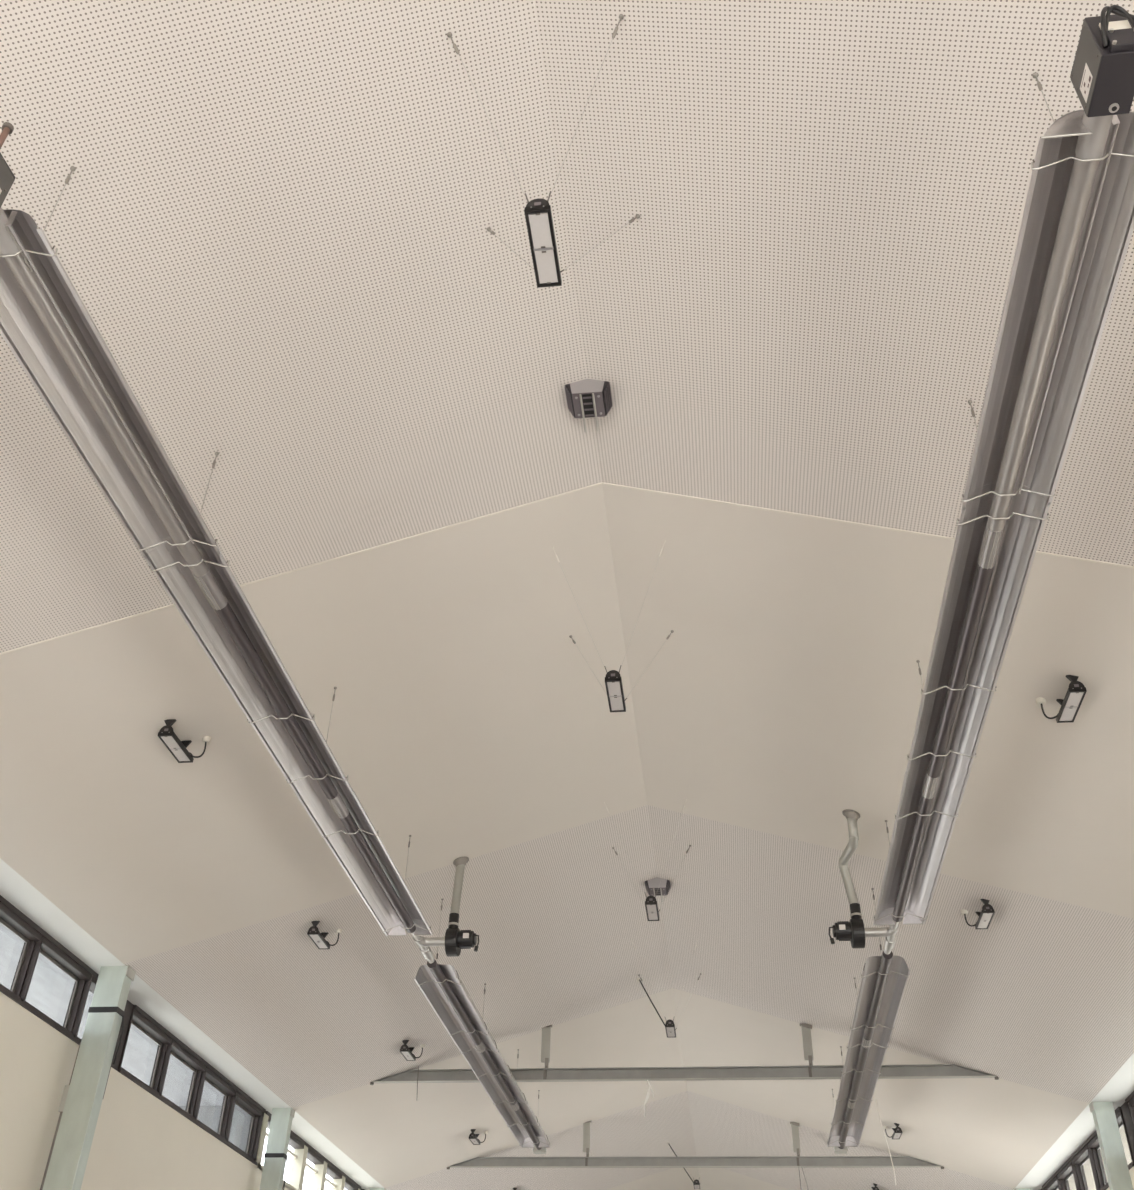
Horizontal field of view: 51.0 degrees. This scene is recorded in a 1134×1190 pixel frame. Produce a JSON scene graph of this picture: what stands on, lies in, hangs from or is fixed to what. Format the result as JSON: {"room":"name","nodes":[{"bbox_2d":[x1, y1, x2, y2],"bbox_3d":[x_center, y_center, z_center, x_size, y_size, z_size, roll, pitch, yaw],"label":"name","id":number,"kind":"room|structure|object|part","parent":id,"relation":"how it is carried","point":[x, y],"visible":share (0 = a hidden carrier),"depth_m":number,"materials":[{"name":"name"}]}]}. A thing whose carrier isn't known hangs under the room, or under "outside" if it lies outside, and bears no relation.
{"room":"sports hall","nodes":[
{"label":"sports hall","id":0,"kind":"room"},
{"bbox_2d":[111,1000,133,1070],"bbox_3d":[-5.103,4.859,13.249,0.180,0.746,0.500,-3,-37,6],"label":"window frame","id":1,"kind":"object","parent":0,"point":[129,1006],"visible":0.21,"depth_m":13.39,"materials":[{"name":"brown metal"}]},
{"bbox_2d":[0,992,290,1189],"bbox_3d":[-4.632,10.052,15.182,0.250,5.200,47.000,-3,-37,6],"label":"wall","id":2,"kind":"structure","parent":0,"point":[140,1142],"depth_m":12.75,"materials":[{"name":"paint"}]},
{"bbox_2d":[0,895,98,1044],"bbox_3d":[-5.468,2.833,10.574,0.185,0.746,6.280,-3,-37,6],"label":"window","id":3,"kind":"structure","parent":2,"relation":"in","point":[36,940],"depth_m":11.84,"materials":[{"name":"brown metal"}]},
{"bbox_2d":[118,1005,265,1164],"bbox_3d":[-4.765,6.413,15.300,0.185,0.746,4.720,-3,-37,6],"label":"window","id":4,"kind":"structure","parent":2,"relation":"in","point":[168,1044],"depth_m":15.23,"materials":[{"name":"brown metal"}]},
{"bbox_2d":[256,1111,360,1189],"bbox_3d":[-4.181,9.484,19.336,0.210,0.766,5.520,-3,-37,6],"label":"window","id":5,"kind":"structure","parent":2,"relation":"in","point":[303,1151],"depth_m":18.97,"materials":[{"name":"glass"}]},
{"bbox_3d":[-4.194,9.762,19.127,0.200,0.070,5.400,-3,-37,6],"label":"sill","id":6,"kind":"part","parent":5,"relation":"part of","materials":[{"name":"white"}]},
{"bbox_2d":[0,0,1133,1189],"bbox_3d":[1.532,6.350,17.070,11.132,1.774,47.000,-3,-37,6],"label":"ceiling","id":7,"kind":"structure","parent":0,"point":[272,218],"depth_m":8.70,"materials":[{"name":"paint"}]},
{"bbox_2d":[43,166,75,230],"bbox_3d":[-2.510,-1.884,5.819,0.024,0.699,0.024,-18,-41,24],"label":"cable","id":8,"kind":"object","parent":7,"relation":"hanging from","point":[72,168],"visible":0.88,"depth_m":5.95,"materials":[{"name":"metal"}]},
{"bbox_2d":[158,719,193,762],"bbox_3d":[-3.194,1.198,9.755,0.124,0.154,0.453,-3,-37,6],"label":"spot lamp","id":9,"kind":"object","parent":7,"relation":"attached to","point":[177,748],"visible":1,"depth_m":9.66,"materials":[{"name":"grey metal"}]},
{"bbox_3d":[-3.220,1.089,9.567,0.124,0.092,0.012,-3,-37,6],"label":"plate","id":10,"kind":"part","parent":9,"relation":"part of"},
{"bbox_2d":[191,736,210,757],"bbox_3d":[-3.054,1.275,9.918,0.145,0.184,0.080,-3,-37,6],"label":"junction box","id":11,"kind":"object","parent":7,"relation":"attached to","point":[206,740],"visible":1,"depth_m":9.93,"materials":[{"name":"white plastic"}]},
{"bbox_2d":[200,452,218,513],"bbox_3d":[-2.265,-0.637,7.465,0.024,0.699,0.024,-18,-41,24],"label":"cable","id":12,"kind":"object","parent":7,"relation":"hanging from","point":[216,453],"visible":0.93,"depth_m":7.59,"materials":[{"name":"metal"}]},
{"bbox_2d":[0,153,432,935],"bbox_3d":[-2.099,0.683,8.546,0.500,0.315,8.846,-3,-37,6],"label":"heater","id":13,"kind":"object","parent":7,"relation":"hanging from","point":[45,322],"visible":1,"depth_m":7.05,"materials":[{"name":"metal"}]},
{"bbox_2d":[0,122,13,148],"bbox_3d":[-2.535,-2.054,5.345,0.048,0.175,0.048,-3,-37,6],"label":"gas pipe","id":14,"kind":"object","parent":13,"relation":"on","point":[7,128],"visible":1,"depth_m":5.37,"materials":[{"name":"metal"}]},
{"bbox_3d":[-2.367,-0.985,6.221,0.012,0.012,2.250,-3,-37,6],"label":"stiffener rod","id":15,"kind":"part","parent":13,"relation":"part of","materials":[{"name":"metal"}]},
{"bbox_2d":[0,482,601,654],"bbox_3d":[-2.522,-0.027,8.658,5.566,1.664,0.014,-3,-37,6],"label":"trim","id":16,"kind":"structure","parent":7,"relation":"attached to","point":[601,482],"depth_m":8.71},
{"bbox_2d":[307,921,329,948],"bbox_3d":[-2.725,3.746,13.105,0.124,0.154,0.453,-3,-37,6],"label":"spot lamp","id":17,"kind":"object","parent":7,"relation":"attached to","point":[318,938],"visible":1,"depth_m":12.99,"materials":[{"name":"metal"}]},
{"bbox_3d":[-2.751,3.637,12.917,0.124,0.092,0.012,-3,-37,6],"label":"plate","id":18,"kind":"part","parent":17,"relation":"part of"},
{"bbox_2d":[326,687,336,741],"bbox_3d":[-1.935,1.048,9.689,0.024,0.699,0.024,-18,-41,24],"label":"cable","id":19,"kind":"object","parent":7,"relation":"hanging from","point":[335,688],"visible":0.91,"depth_m":9.82,"materials":[{"name":"metal"}]},
{"bbox_2d":[329,929,342,945],"bbox_3d":[-2.585,3.823,13.268,0.145,0.184,0.080,-3,-37,6],"label":"junction box","id":20,"kind":"object","parent":7,"relation":"attached to","point":[338,931],"visible":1,"depth_m":13.28,"materials":[{"name":"white plastic"}]},
{"bbox_2d":[400,1040,415,1060],"bbox_3d":[-2.204,6.320,16.510,0.124,0.154,0.453,-3,-37,6],"label":"spot lamp","id":21,"kind":"object","parent":7,"relation":"attached to","point":[405,1051],"visible":1,"depth_m":16.39,"materials":[{"name":"metal"}]},
{"bbox_3d":[-2.230,6.211,16.321,0.124,0.092,0.012,-3,-37,6],"label":"plate","id":22,"kind":"part","parent":21,"relation":"part of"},
{"bbox_2d":[405,835,410,879],"bbox_3d":[-1.605,2.727,11.905,0.024,0.699,0.024,-18,-41,24],"label":"cable","id":23,"kind":"object","parent":7,"relation":"hanging from","point":[409,835],"visible":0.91,"depth_m":12.02,"materials":[{"name":"metal"}]},
{"bbox_2d":[415,1044,424,1057],"bbox_3d":[-2.063,6.397,16.672,0.145,0.184,0.080,-3,-37,6],"label":"junction box","id":24,"kind":"object","parent":7,"relation":"attached to","point":[422,1046],"visible":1,"depth_m":16.69,"materials":[{"name":"white plastic"}]},
{"bbox_2d":[436,899,442,958],"bbox_3d":[-1.413,3.705,13.196,0.024,0.699,0.024,-18,-41,24],"label":"cable","id":25,"kind":"object","parent":7,"relation":"hanging from","point":[441,899],"visible":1,"depth_m":13.20,"materials":[{"name":"metal"}]},
{"bbox_2d":[412,856,478,962],"bbox_3d":[-1.210,3.314,12.577,0.678,1.069,0.900,-3,-37,6],"label":"exhaust fan","id":26,"kind":"object","parent":7,"relation":"hanging from","point":[455,939],"visible":0.97,"depth_m":12.28,"materials":[{"name":"metal"}]},
{"bbox_3d":[-1.034,3.555,12.280,0.185,0.167,0.170,-3,-37,6],"label":"motor","id":27,"kind":"part","parent":26,"relation":"part of","materials":[{"name":"metal"}]},
{"bbox_2d":[469,1129,479,1144],"bbox_3d":[-1.589,9.343,20.508,0.124,0.154,0.453,-3,-37,6],"label":"spot lamp","id":28,"kind":"object","parent":7,"relation":"attached to","point":[473,1138],"visible":1,"depth_m":20.38,"materials":[{"name":"metal"}]},
{"bbox_2d":[447,32,523,192],"bbox_3d":[-0.404,-2.386,5.871,0.533,0.898,0.026,26,-43,-29],"label":"cable","id":29,"kind":"object","parent":7,"relation":"hanging from","point":[449,34],"visible":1,"depth_m":5.97,"materials":[{"name":"metal"}]},
{"bbox_2d":[524,191,563,287],"bbox_3d":[-0.114,-1.746,5.863,0.147,0.131,0.467,-3,-37,6],"label":"pendant lamp","id":30,"kind":"object","parent":29,"relation":"hanging from","point":[538,214],"visible":1,"depth_m":5.80,"materials":[{"name":"grey metal"}]},
{"bbox_3d":[-0.140,-1.862,5.684,0.124,0.092,0.012,-3,-37,6],"label":"plate","id":31,"kind":"part","parent":30,"relation":"part of","materials":[{"name":"metal"}]},
{"bbox_2d":[486,227,532,268],"bbox_3d":[-0.307,-1.893,6.522,0.026,0.898,0.519,28,-44,-30],"label":"cable","id":32,"kind":"object","parent":7,"relation":"hanging from","point":[488,229],"visible":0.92,"depth_m":6.83,"materials":[{"name":"metal"}]},
{"bbox_2d":[541,1025,551,1078],"bbox_3d":[-0.310,6.638,17.281,0.170,0.776,0.055,-3,-37,6],"label":"hanger","id":33,"kind":"object","parent":7,"relation":"attached to","point":[546,1032],"visible":1,"depth_m":17.33,"materials":[{"name":"metal"}]},
{"bbox_3d":[-0.307,6.554,17.348,0.124,0.500,0.050,-3,-37,6],"label":"plate","id":34,"kind":"part","parent":33,"relation":"part of","materials":[{"name":"metal"}]},
{"bbox_2d":[552,547,602,662],"bbox_3d":[0.083,0.083,9.126,0.531,0.895,0.012,26,-43,-29],"label":"cable","id":35,"kind":"object","parent":7,"relation":"hanging from","point":[552,547],"visible":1,"depth_m":9.15,"materials":[{"name":"metal"}]},
{"bbox_2d":[604,665,626,711],"bbox_3d":[0.372,0.721,9.120,0.147,0.131,0.467,-3,-37,6],"label":"pendant lamp","id":36,"kind":"object","parent":35,"relation":"hanging from","point":[613,680],"visible":1,"depth_m":9.03,"materials":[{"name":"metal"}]},
{"bbox_3d":[0.346,0.606,8.941,0.124,0.092,0.012,-3,-37,6],"label":"plate","id":37,"kind":"part","parent":36,"relation":"part of","materials":[{"name":"metal"}]},
{"bbox_2d":[551,14,623,192],"bbox_3d":[0.103,-2.413,5.816,0.026,0.898,0.533,27,-44,-29],"label":"cable","id":38,"kind":"object","parent":7,"relation":"hanging from","point":[621,16],"visible":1,"depth_m":5.89,"materials":[{"name":"metal"}]},
{"bbox_2d":[569,635,605,692],"bbox_3d":[0.180,0.585,9.793,0.026,0.898,0.544,26,-43,-28],"label":"cable","id":39,"kind":"object","parent":7,"relation":"hanging from","point":[570,636],"visible":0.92,"depth_m":10.11,"materials":[{"name":"metal"}]},
{"bbox_2d":[583,1121,591,1165],"bbox_3d":[0.359,10.019,21.745,0.170,0.777,0.055,-3,-37,6],"label":"hanger","id":40,"kind":"object","parent":7,"relation":"attached to","point":[586,1126],"visible":1,"depth_m":21.79,"materials":[{"name":"metal"}]},
{"bbox_3d":[0.362,9.934,21.812,0.124,0.500,0.050,-3,-37,6],"label":"plate","id":41,"kind":"part","parent":40,"relation":"part of","materials":[{"name":"metal"}]},
{"bbox_2d":[565,379,612,432],"bbox_3d":[0.154,-1.288,8.105,0.306,0.180,0.332,-3,-37,6],"label":"ceiling vent","id":42,"kind":"object","parent":7,"relation":"in","point":[586,398],"visible":1,"depth_m":8.01,"materials":[{"name":"grey metal"}]},
{"bbox_3d":[0.108,-1.230,8.071,0.014,0.042,0.327,-3,-37,6],"label":"rail","id":43,"kind":"part","parent":42,"relation":"part of","materials":[{"name":"metal"}]},
{"bbox_2d":[582,394,594,416],"bbox_3d":[0.144,-1.278,8.034,0.065,0.004,0.210,-3,-37,6],"label":"grille","id":44,"kind":"object","parent":42,"relation":"attached to","point":[588,400],"depth_m":8.03,"materials":[{"name":"metal"}]},
{"bbox_3d":[0.147,-1.282,8.037,0.204,0.006,0.226,-3,-37,6],"label":"plate","id":45,"kind":"part","parent":42,"relation":"part of","materials":[{"name":"metal"}]},
{"bbox_3d":[0.192,-1.234,8.062,0.014,0.042,0.327,-3,-37,6],"label":"rail","id":46,"kind":"part","parent":42,"relation":"part of","materials":[{"name":"metal"}]},
{"bbox_2d":[564,214,639,269],"bbox_3d":[0.200,-1.920,6.467,0.519,0.898,0.026,25,-43,-27],"label":"cable","id":47,"kind":"object","parent":7,"relation":"hanging from","point":[637,216],"visible":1,"depth_m":6.75,"materials":[{"name":"metal"}]},
{"bbox_2d":[622,540,665,663],"bbox_3d":[0.585,0.056,9.072,0.012,0.895,0.529,26,-43,-29],"label":"cable","id":48,"kind":"object","parent":7,"relation":"hanging from","point":[664,540],"visible":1,"depth_m":9.10,"materials":[{"name":"metal"}]},
{"bbox_2d":[627,630,673,696],"bbox_3d":[0.686,0.559,9.738,0.542,0.898,0.026,27,-44,-29],"label":"cable","id":49,"kind":"object","parent":7,"relation":"hanging from","point":[672,631],"visible":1,"depth_m":10.01,"materials":[{"name":"metal"}]},
{"bbox_2d":[637,978,664,1025],"bbox_3d":[1.164,5.596,16.358,0.070,0.950,0.982,13,-38,-14],"label":"cable","id":50,"kind":"object","parent":7,"relation":"hanging from","point":[638,979],"visible":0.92,"depth_m":16.39,"materials":[{"name":"black metal"}]},
{"bbox_2d":[645,877,670,901],"bbox_3d":[1.116,3.611,14.572,0.306,0.180,0.332,-3,-37,6],"label":"ceiling vent","id":51,"kind":"object","parent":7,"relation":"in","point":[652,886],"visible":0.96,"depth_m":14.46,"materials":[{"name":"grey metal"}]},
{"bbox_2d":[655,888,660,895],"bbox_3d":[1.106,3.622,14.500,0.065,0.007,0.210,-3,-37,6],"label":"grille","id":52,"kind":"object","parent":51,"relation":"attached to","point":[658,890],"depth_m":14.48,"materials":[{"name":"metal"}]},
{"bbox_3d":[1.109,3.617,14.504,0.204,0.006,0.226,-3,-37,6],"label":"plate","id":53,"kind":"part","parent":51,"relation":"part of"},
{"bbox_2d":[667,1142,693,1182],"bbox_3d":[2.289,11.523,24.163,0.071,0.926,0.996,16,-39,-19],"label":"cable","id":54,"kind":"object","parent":7,"relation":"hanging from","point":[668,1143],"visible":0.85,"depth_m":24.38,"materials":[{"name":"grey metal"}]},
{"bbox_2d":[693,1177,700,1188],"bbox_3d":[2.566,11.633,23.520,0.147,0.131,0.467,-3,-37,6],"label":"pendant lamp","id":55,"kind":"object","parent":54,"relation":"hanging from","point":[696,1183],"visible":1,"depth_m":23.36,"materials":[{"name":"metal"}]},
{"bbox_2d":[790,1122,800,1165],"bbox_3d":[4.111,9.839,21.323,0.170,0.730,0.055,-3,-37,6],"label":"hanger","id":56,"kind":"object","parent":7,"relation":"attached to","point":[794,1125],"visible":1,"depth_m":21.39,"materials":[{"name":"metal"}]},
{"bbox_2d":[447,1156,943,1168],"bbox_3d":[2.201,10.188,21.348,8.866,0.205,0.083,-3,-37,6],"label":"tie beam","id":57,"kind":"structure","parent":56,"relation":"attached to","point":[766,1161],"depth_m":21.33,"materials":[{"name":"metal"}]},
{"bbox_3d":[4.114,9.748,21.395,0.124,0.500,0.050,-3,-37,6],"label":"plate","id":58,"kind":"part","parent":56,"relation":"part of","materials":[{"name":"metal"}]},
{"bbox_2d":[799,1023,812,1076],"bbox_3d":[3.417,6.455,16.865,0.170,0.739,0.055,-3,-37,6],"label":"hanger","id":59,"kind":"object","parent":7,"relation":"attached to","point":[806,1028],"visible":1,"depth_m":16.93,"materials":[{"name":"metal"}]},
{"bbox_2d":[370,1064,998,1084],"bbox_3d":[1.536,6.806,16.884,8.866,0.205,0.083,-3,-37,6],"label":"tie beam","id":60,"kind":"structure","parent":59,"relation":"attached to","point":[923,1071],"depth_m":16.90,"materials":[{"name":"metal"}]},
{"bbox_2d":[643,1080,653,1117],"bbox_3d":[1.152,7.083,16.732,0.155,0.503,0.046,-3,-37,6],"label":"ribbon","id":61,"kind":"object","parent":60,"relation":"hanging from","point":[649,1086],"visible":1,"depth_m":16.75,"materials":[{"name":"fabric"}]},
{"bbox_3d":[3.421,6.361,16.939,0.124,0.500,0.050,-3,-37,6],"label":"plate","id":62,"kind":"part","parent":59,"relation":"part of","materials":[{"name":"metal"}]},
{"bbox_2d":[829,809,898,953],"bbox_3d":[2.926,2.934,11.905,0.678,1.056,1.445,-3,-37,6],"label":"exhaust fan","id":63,"kind":"object","parent":7,"relation":"hanging from","point":[854,931],"visible":0.99,"depth_m":11.79,"materials":[{"name":"metal"}]},
{"bbox_3d":[2.748,3.354,11.870,0.185,0.167,0.170,-3,-37,6],"label":"motor","id":64,"kind":"part","parent":63,"relation":"part of","materials":[{"name":"metal"}]},
{"bbox_2d":[602,482,1133,567],"bbox_3d":[3.003,-0.320,8.058,5.566,1.664,0.014,-3,-37,6],"label":"trim","id":65,"kind":"structure","parent":7,"relation":"attached to","point":[1045,553],"depth_m":8.38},
{"bbox_2d":[871,1183,878,1189],"bbox_3d":[6.068,11.722,23.441,0.124,0.154,0.453,-3,-37,6],"label":"spot lamp","id":66,"kind":"object","parent":7,"relation":"attached to","point":[874,1184],"visible":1,"depth_m":23.27,"materials":[{"name":"metal"}]},
{"bbox_2d":[871,888,881,949],"bbox_3d":[3.302,3.456,12.682,0.024,0.694,0.024,-18,-41,24],"label":"cable","id":67,"kind":"object","parent":7,"relation":"hanging from","point":[872,889],"visible":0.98,"depth_m":12.80,"materials":[{"name":"metal"}]},
{"bbox_2d":[876,1099,895,1185],"bbox_3d":[4.967,8.509,18.524,0.142,1.250,0.018,-3,-37,6],"label":"wire","id":68,"kind":"object","parent":7,"relation":"hanging from","point":[876,1099],"visible":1,"depth_m":18.39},
{"bbox_2d":[892,1123,901,1138],"bbox_3d":[5.465,8.894,19.735,0.124,0.154,0.453,-3,-37,6],"label":"spot lamp","id":69,"kind":"object","parent":7,"relation":"attached to","point":[897,1133],"visible":1,"depth_m":19.60,"materials":[{"name":"metal"}]},
{"bbox_2d":[916,660,922,686],"bbox_3d":[2.762,0.798,9.180,0.024,0.700,0.024,-18,-41,24],"label":"cable","id":70,"kind":"object","parent":7,"relation":"hanging from","point":[917,661],"visible":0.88,"depth_m":9.33,"materials":[{"name":"metal"}]},
{"bbox_2d":[960,909,975,926],"bbox_3d":[4.250,3.419,12.582,0.145,0.175,0.080,-3,-37,6],"label":"junction box","id":71,"kind":"object","parent":7,"relation":"attached to","point":[964,912],"visible":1,"depth_m":12.60,"materials":[{"name":"white plastic"}]},
{"bbox_2d":[968,400,977,429],"bbox_3d":[2.420,-0.887,6.958,0.024,0.703,0.024,-18,-41,24],"label":"cable","id":72,"kind":"object","parent":7,"relation":"hanging from","point":[969,401],"visible":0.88,"depth_m":7.11,"materials":[{"name":"metal"}]},
{"bbox_2d":[975,899,994,928],"bbox_3d":[4.343,3.324,12.399,0.124,0.154,0.453,-3,-37,6],"label":"spot lamp","id":73,"kind":"object","parent":7,"relation":"attached to","point":[987,912],"visible":1,"depth_m":12.28,"materials":[{"name":"metal"}]},
{"bbox_3d":[4.317,3.215,12.210,0.124,0.092,0.012,-3,-37,6],"label":"plate","id":74,"kind":"part","parent":73,"relation":"part of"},
{"bbox_2d":[1032,72,1054,121],"bbox_3d":[2.166,-2.135,5.313,0.024,0.706,0.024,-18,-41,24],"label":"cable","id":75,"kind":"object","parent":7,"relation":"hanging from","point":[1035,74],"visible":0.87,"depth_m":5.45,"materials":[{"name":"metal"}]},
{"bbox_2d":[873,5,1133,925],"bbox_3d":[2.651,0.431,8.030,0.500,0.315,8.846,-3,-37,6],"label":"heater","id":76,"kind":"object","parent":75,"relation":"hanging from","point":[1077,226],"visible":1,"depth_m":6.17,"materials":[{"name":"metal"}]},
{"bbox_3d":[3.329,3.157,11.416,0.190,0.010,0.012,-3,-37,6],"label":"cap rail","id":77,"kind":"part","parent":76,"relation":"part of","materials":[{"name":"metal"}]},
{"bbox_3d":[2.017,-1.858,4.810,0.190,0.010,0.012,-3,-37,6],"label":"cap rail","id":78,"kind":"part","parent":76,"relation":"part of","materials":[{"name":"metal"}]},
{"bbox_3d":[2.370,-1.237,5.707,0.012,0.012,2.250,-3,-37,6],"label":"stiffener rod","id":79,"kind":"part","parent":76,"relation":"part of","materials":[{"name":"metal"}]},
{"bbox_2d":[1035,697,1057,718],"bbox_3d":[3.733,0.885,9.248,0.145,0.175,0.080,-3,-37,6],"label":"junction box","id":80,"kind":"object","parent":7,"relation":"attached to","point":[1040,701],"visible":1,"depth_m":9.27,"materials":[{"name":"white plastic"}]},
{"bbox_2d":[1056,675,1086,722],"bbox_3d":[3.826,0.789,9.064,0.124,0.154,0.453,-3,-37,6],"label":"spot lamp","id":81,"kind":"object","parent":7,"relation":"attached to","point":[1070,705],"visible":1,"depth_m":8.97,"materials":[{"name":"metal"}]},
{"bbox_3d":[3.800,0.681,8.876,0.124,0.092,0.012,-3,-37,6],"label":"plate","id":82,"kind":"part","parent":81,"relation":"part of","materials":[{"name":"metal"}]},
{"bbox_3d":[-1.083,5.384,15.412,0.026,0.699,0.026,-3,-37,6],"label":"cable","id":83,"kind":"object","parent":7,"relation":"hanging from","visible":0},
{"bbox_2d":[414,960,550,1153],"bbox_3d":[-0.947,6.556,16.234,0.500,0.193,8.660,-3,-37,6],"label":"heater","id":84,"kind":"object","parent":83,"relation":"hanging from","point":[441,985],"visible":0.99,"depth_m":15.23,"materials":[{"name":"metal"}]},
{"bbox_3d":[3.644,5.136,14.896,0.026,0.691,0.026,-3,-37,6],"label":"cable","id":85,"kind":"object","parent":7,"relation":"hanging from","visible":0},
{"bbox_2d":[827,951,909,1153],"bbox_3d":[3.855,6.301,15.713,0.500,0.193,8.660,-3,-37,7],"label":"heater","id":86,"kind":"object","parent":85,"relation":"hanging from","point":[884,978],"visible":1,"depth_m":14.74,"materials":[{"name":"metal"}]},
{"bbox_3d":[0.597,2.646,12.509,0.400,0.895,0.327,-3,-37,6],"label":"cable","id":87,"kind":"object","parent":7,"relation":"hanging from","visible":0},
{"bbox_2d":[644,892,659,920],"bbox_3d":[0.894,3.269,12.481,0.147,0.131,0.467,-3,-37,6],"label":"pendant lamp","id":88,"kind":"object","parent":87,"relation":"hanging from","point":[651,905],"visible":1,"depth_m":12.37,"materials":[{"name":"metal"}]},
{"bbox_3d":[0.868,3.153,12.303,0.124,0.092,0.012,-3,-37,6],"label":"plate","id":89,"kind":"part","parent":88,"relation":"part of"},
{"bbox_3d":[1.068,5.059,15.695,0.395,0.895,0.377,-3,-37,6],"label":"cable","id":90,"kind":"object","parent":7,"relation":"hanging from","visible":0},
{"bbox_2d":[665,1018,676,1037],"bbox_3d":[1.366,5.698,15.688,0.147,0.131,0.467,-3,-37,6],"label":"pendant lamp","id":91,"kind":"object","parent":90,"relation":"hanging from","point":[669,1026],"visible":1,"depth_m":15.57,"materials":[{"name":"metal"}]},
{"bbox_3d":[1.340,5.582,15.509,0.124,0.092,0.012,-3,-37,6],"label":"plate","id":92,"kind":"part","parent":91,"relation":"part of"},
{"bbox_2d":[1106,1166,1133,1189],"bbox_3d":[7.509,9.408,13.864,0.250,5.200,47.000,-3,-37,6],"label":"wall","id":93,"kind":"structure","parent":0,"point":[1131,1171],"depth_m":15.79,"materials":[{"name":"paint"}]},
{"bbox_2d":[1042,1107,1133,1189],"bbox_3d":[7.881,8.820,18.013,0.185,0.746,5.280,-3,-37,6],"label":"window","id":94,"kind":"structure","parent":93,"relation":"in","point":[1090,1149],"depth_m":18.04,"materials":[{"name":"brown metal"}]},
{"bbox_2d":[1125,1091,1133,1126],"bbox_3d":[7.230,5.507,13.639,0.185,0.746,5.130,-3,-37,6],"label":"window","id":95,"kind":"structure","parent":93,"relation":"in","point":[1129,1100],"depth_m":15.73,"materials":[{"name":"brown metal"}]},
{"bbox_2d":[1121,1102,1133,1158],"bbox_3d":[7.583,7.140,15.793,0.180,0.746,0.350,-3,-37,6],"label":"wall pier","id":96,"kind":"object","parent":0,"point":[1125,1110],"visible":0.75,"depth_m":15.87,"materials":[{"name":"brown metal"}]},
{"bbox_3d":[1.377,11.866,12.914,12.480,0.150,47.000,-3,-37,6],"label":"floor","id":97,"kind":"structure","parent":0,"visible":0},
{"bbox_2d":[40,966,135,1189],"bbox_3d":[-4.871,6.365,10.917,0.405,5.946,0.290,-3,-37,6],"label":"steel column","id":98,"kind":"structure","parent":97,"relation":"on","point":[81,1101],"depth_m":11.94,"materials":[{"name":"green metal"}]},
{"bbox_3d":[-4.645,4.029,12.667,0.012,0.100,0.190,-3,-37,6],"label":"plate","id":99,"kind":"part","parent":98,"relation":"part of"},
{"bbox_2d":[259,1108,294,1189],"bbox_3d":[-4.199,9.862,15.534,0.375,5.946,0.270,-3,-37,6],"label":"steel column","id":100,"kind":"structure","parent":97,"relation":"on","point":[275,1156],"depth_m":16.93,"materials":[{"name":"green metal"}]},
{"bbox_3d":[-3.988,7.527,17.284,0.012,0.100,0.170,-3,-37,6],"label":"plate","id":101,"kind":"part","parent":100,"relation":"part of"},
{"bbox_2d":[370,1188,386,1189],"bbox_3d":[-3.531,13.238,19.989,0.365,5.946,0.270,-3,-37,6],"label":"steel column","id":102,"kind":"structure","parent":97,"relation":"on","point":[370,1188],"depth_m":21.71,"materials":[{"name":"metal"}]},
{"bbox_2d":[1015,1188,1031,1189],"bbox_3d":[7.809,12.636,18.758,0.350,5.946,0.270,-3,-37,6],"label":"steel column","id":103,"kind":"structure","parent":97,"relation":"on","point":[1016,1188],"depth_m":20.48,"materials":[{"name":"metal"}]},
{"bbox_2d":[1089,1102,1132,1189],"bbox_3d":[7.136,9.224,14.255,0.355,5.946,0.270,-3,-37,6],"label":"steel column","id":104,"kind":"structure","parent":97,"relation":"on","point":[1107,1129],"depth_m":15.66,"materials":[{"name":"metal"}]},
{"bbox_3d":[7.072,6.903,16.035,0.012,0.100,0.170,-3,-37,6],"label":"plate","id":105,"kind":"part","parent":104,"relation":"part of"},
{"bbox_3d":[5.519,-3.370,1.921,0.180,0.746,12.300,-3,-37,6],"label":"wall pier","id":106,"kind":"object","parent":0,"visible":0},
{"bbox_2d":[1014,1053,1133,1189],"bbox_3d":[7.375,6.699,15.936,0.677,0.120,47.000,-3,-37,6],"label":"soffit","id":107,"kind":"structure","parent":106,"relation":"attached to","point":[1120,1086],"depth_m":17.35,"materials":[{"name":"paint"}]},
{"label":"outside","id":108,"kind":"structure","parent":0,"visible":0},
{"bbox_2d":[0,923,236,1105],"bbox_3d":[-7.178,0.427,8.173,2.420,0.010,23.760,-3,-37,6],"label":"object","id":109,"kind":"object","parent":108,"point":[50,990],"depth_m":14.17,"materials":[{"name":"glass"}]},
{"bbox_2d":[179,1106,250,1151],"bbox_3d":[-5.791,7.984,17.225,2.428,1.106,0.010,-3,-37,6],"label":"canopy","id":110,"kind":"object","parent":109,"relation":"attached to","point":[209,1116],"visible":0.07,"depth_m":17.33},
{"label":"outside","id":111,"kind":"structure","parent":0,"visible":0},
{"bbox_2d":[1058,1126,1131,1189],"bbox_3d":[8.294,3.613,11.821,2.340,0.100,37.000,-3,-37,6],"label":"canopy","id":112,"kind":"object","parent":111,"point":[1087,1166],"depth_m":19.26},
{"bbox_3d":[-6.593,-2.727,3.236,0.180,0.746,12.300,-3,-37,6],"label":"wall pier","id":113,"kind":"object","parent":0,"visible":0},
{"bbox_2d":[0,858,383,1189],"bbox_3d":[-4.345,7.322,17.209,0.671,0.120,47.000,-3,-37,6],"label":"beam","id":114,"kind":"structure","parent":113,"relation":"attached to","point":[14,888],"depth_m":13.85,"materials":[{"name":"paint"}]}
]}

